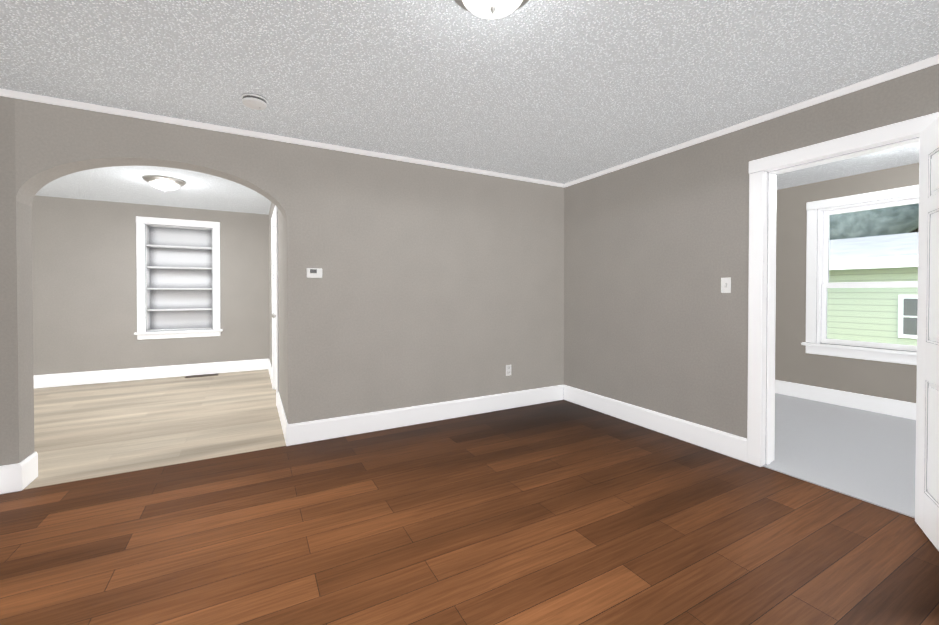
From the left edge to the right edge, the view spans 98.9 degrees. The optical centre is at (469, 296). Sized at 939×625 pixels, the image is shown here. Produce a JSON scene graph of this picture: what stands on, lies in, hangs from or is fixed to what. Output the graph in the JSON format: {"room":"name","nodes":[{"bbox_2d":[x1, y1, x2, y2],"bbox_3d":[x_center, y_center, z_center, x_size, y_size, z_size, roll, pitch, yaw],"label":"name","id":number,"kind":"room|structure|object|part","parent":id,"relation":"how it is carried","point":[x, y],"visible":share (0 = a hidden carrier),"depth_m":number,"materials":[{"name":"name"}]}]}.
{"room":"empty living room","nodes":[
{"label":"empty living room","id":0,"kind":"room"},
{"bbox_2d":[32,195,268,374],"bbox_3d":[-4.439,-0.062,5.824,2.730,2.440,0.300,0,1,-29],"label":"wall","id":1,"kind":"structure","parent":0,"point":[84,272],"depth_m":5.45,"materials":[{"name":"paint"}]},
{"bbox_2d":[34,359,267,388],"bbox_3d":[-4.351,1.075,5.705,2.700,0.168,0.016,0,1,-29],"label":"baseboard","id":2,"kind":"structure","parent":1,"relation":"attached to","point":[131,374],"depth_m":5.60,"materials":[{"name":"white wood"}]},
{"bbox_2d":[134,216,222,339],"bbox_3d":[-4.221,-0.255,5.881,1.040,1.705,0.285,0,1,-29],"label":"built-in shelf","id":3,"kind":"object","parent":1,"relation":"in","point":[178,278],"visible":1,"depth_m":5.92,"materials":[{"name":"white wood"}]},
{"bbox_2d":[269,202,285,414],"bbox_3d":[-2.361,-0.053,5.022,0.150,2.440,3.700,0,1,-29],"label":"wall","id":4,"kind":"structure","parent":0,"point":[282,305],"depth_m":3.90,"materials":[{"name":"paint"}]},
{"bbox_2d":[268,359,271,382],"bbox_3d":[-2.829,1.075,5.718,0.016,0.168,1.372,0,1,-29],"label":"baseboard","id":5,"kind":"structure","parent":4,"relation":"attached to","point":[269,364],"depth_m":5.74,"materials":[{"name":"white wood"}]},
{"bbox_2d":[271,206,278,405],"bbox_3d":[-2.203,0.096,4.712,0.172,2.148,0.984,0,1,-29],"label":"door frame","id":6,"kind":"structure","parent":4,"relation":"attached to","point":[275,346],"depth_m":5.01,"materials":[{"name":"white wood"}]},
{"bbox_2d":[277,391,287,433],"bbox_3d":[-1.746,1.097,3.737,0.016,0.168,1.192,0,1,-29],"label":"baseboard","id":7,"kind":"structure","parent":4,"relation":"attached to","point":[283,419],"depth_m":3.70,"materials":[{"name":"white wood"}]},
{"bbox_2d":[0,96,563,465],"bbox_3d":[-1.430,-0.034,3.309,5.900,2.440,0.200,0,1,-29],"label":"wall","id":8,"kind":"structure","parent":0,"point":[434,285],"depth_m":3.46,"materials":[{"name":"paint"}]},
{"bbox_2d":[0,451,37,486],"bbox_3d":[-3.386,1.112,2.376,1.201,0.168,0.016,0,1,-29],"label":"baseboard","id":9,"kind":"structure","parent":8,"relation":"attached to","point":[21,475],"depth_m":2.47,"materials":[{"name":"white wood"}]},
{"bbox_2d":[0,88,563,187],"bbox_3d":[-0.887,-1.237,3.459,4.410,0.038,0.034,0,1,-29],"label":"crown molding","id":10,"kind":"structure","parent":8,"relation":"attached to","point":[4,92],"depth_m":3.00,"materials":[{"name":"white wood"}]},
{"bbox_2d":[306,268,321,277],"bbox_3d":[-1.262,-0.189,3.272,0.120,0.080,0.024,0,1,-29],"label":"thermostat","id":11,"kind":"object","parent":8,"relation":"attached to","point":[314,272],"visible":1,"depth_m":3.26,"materials":[{"name":"white plastic"}]},
{"bbox_2d":[284,385,563,445],"bbox_3d":[-0.188,1.096,3.877,2.886,0.168,0.016,0,1,-29],"label":"baseboard","id":12,"kind":"structure","parent":8,"relation":"attached to","point":[330,428],"depth_m":3.68,"materials":[{"name":"white wood"}]},
{"bbox_2d":[506,365,510,375],"bbox_3d":[0.410,0.773,4.205,0.070,0.115,0.008,0,1,-29],"label":"electrical outlet plate","id":13,"kind":"object","parent":8,"relation":"attached to","point":[508,370],"visible":1,"depth_m":4.20,"materials":[{"name":"white plastic"}]},
{"bbox_2d":[0,369,938,624],"bbox_3d":[-1.203,1.242,2.763,5.762,0.100,8.800,0,1,-29],"label":"floor","id":14,"kind":"structure","parent":0,"point":[562,512],"depth_m":2.08,"materials":[{"name":"brown wood"}]},
{"bbox_2d":[185,373,218,377],"bbox_3d":[-3.889,1.153,5.842,0.400,0.009,0.120,0,1,-29],"label":"floor vent","id":15,"kind":"object","parent":14,"relation":"in","point":[192,376],"visible":0.96,"depth_m":5.83,"materials":[{"name":"brown metal"}]},
{"bbox_2d":[0,0,938,214],"bbox_3d":[-0.089,-1.305,3.344,8.300,0.100,8.800,0,1,-29],"label":"ceiling","id":16,"kind":"structure","parent":0,"point":[562,91],"depth_m":2.21,"materials":[{"name":"white paint"}]},
{"bbox_2d":[142,175,185,191],"bbox_3d":[-3.318,-1.202,4.373,0.382,0.129,0.382,0,1,-29],"label":"light","id":17,"kind":"object","parent":16,"relation":"attached to","point":[164,183],"visible":1,"depth_m":4.28,"materials":[{"name":"white glass"}]},
{"bbox_2d":[241,93,266,109],"bbox_3d":[-1.353,-1.219,2.529,0.144,0.054,0.144,0,1,-29],"label":"smoke detector","id":18,"kind":"object","parent":16,"relation":"attached to","point":[254,101],"visible":1,"depth_m":2.49,"materials":[{"name":"white plastic"}]},
{"bbox_2d":[454,0,528,18],"bbox_3d":[0.091,-1.171,1.575,0.358,0.129,0.358,0,1,-29],"label":"ceiling light","id":19,"kind":"object","parent":16,"relation":"attached to","point":[491,9],"visible":1,"depth_m":1.59,"materials":[{"name":"white glass"}]},
{"bbox_2d":[564,64,938,437],"bbox_3d":[2.315,-0.025,2.450,0.150,2.440,4.900,0,1,-29],"label":"wall","id":20,"kind":"structure","parent":0,"point":[656,249],"depth_m":3.32,"materials":[{"name":"paint"}]},
{"bbox_2d":[564,385,746,462],"bbox_3d":[1.541,1.098,3.707,0.016,0.168,1.892,0,1,-29],"label":"baseboard","id":21,"kind":"structure","parent":20,"relation":"attached to","point":[734,446],"depth_m":3.44,"materials":[{"name":"white wood"}]},
{"bbox_2d":[721,277,730,292],"bbox_3d":[1.914,-0.083,3.005,0.021,0.115,0.070,0,1,-29],"label":"switch plate","id":22,"kind":"object","parent":20,"relation":"attached to","point":[725,285],"visible":1,"depth_m":3.00,"materials":[{"name":"white plastic"}]},
{"bbox_2d":[564,54,938,187],"bbox_3d":[2.199,-1.226,2.458,0.034,0.038,4.750,0,1,-29],"label":"crown molding","id":23,"kind":"structure","parent":20,"relation":"attached to","point":[856,86],"depth_m":2.65,"materials":[{"name":"white wood"}]},
{"bbox_2d":[747,112,938,466],"bbox_3d":[2.295,0.121,2.486,0.192,2.148,0.964,0,1,-29],"label":"door frame","id":24,"kind":"structure","parent":20,"relation":"attached to","point":[763,172],"depth_m":2.80,"materials":[{"name":"white wood"}]},
{"bbox_2d":[915,117,938,550],"bbox_3d":[2.159,0.171,1.780,0.193,2.047,0.784,0,1,33],"label":"door","id":25,"kind":"structure","parent":20,"relation":"in","point":[927,467],"depth_m":2.00,"materials":[{"name":"white wood"}]},
{"bbox_2d":[763,393,915,517],"bbox_3d":[3.326,1.234,3.130,2.538,0.108,4.100,0,1,-29],"label":"floor","id":26,"kind":"structure","parent":0,"point":[867,456],"depth_m":3.08,"materials":[{"name":"grey carpet"}]},
{"bbox_2d":[775,163,918,402],"bbox_3d":[4.374,-0.038,3.688,0.150,2.440,4.100,0,1,-29],"label":"wall","id":27,"kind":"structure","parent":0,"point":[795,362],"depth_m":4.54,"materials":[{"name":"paint"}]},
{"bbox_2d":[775,380,915,419],"bbox_3d":[4.301,1.098,3.661,0.016,0.168,3.800,0,1,-29],"label":"baseboard","id":28,"kind":"structure","parent":27,"relation":"attached to","point":[903,409],"depth_m":4.22,"materials":[{"name":"white wood"}]},
{"bbox_2d":[801,185,918,364],"bbox_3d":[4.114,-0.203,4.109,0.200,1.700,1.110,0,1,-29],"label":"window","id":29,"kind":"structure","parent":27,"relation":"in","point":[818,244],"depth_m":4.30,"materials":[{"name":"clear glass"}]},
{"bbox_3d":[4.152,-0.213,4.129,0.039,1.380,0.750,0,1,-29],"label":"glass","id":30,"kind":"part","parent":29,"relation":"part of","materials":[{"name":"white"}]},
{"label":"outside","id":31,"kind":"structure","parent":0,"visible":0},
{"bbox_3d":[12.327,2.017,9.594,19.450,0.200,26.000,0,1,-29],"label":"ground","id":32,"kind":"structure","parent":31,"visible":0},
{"bbox_2d":[827,203,918,345],"bbox_3d":[12.702,-3.148,9.471,11.085,10.130,16.124,0,1,-29],"label":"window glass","id":33,"kind":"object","parent":32,"relation":"on","point":[862,265],"depth_m":7.96,"materials":[{"name":"green"}]}
]}

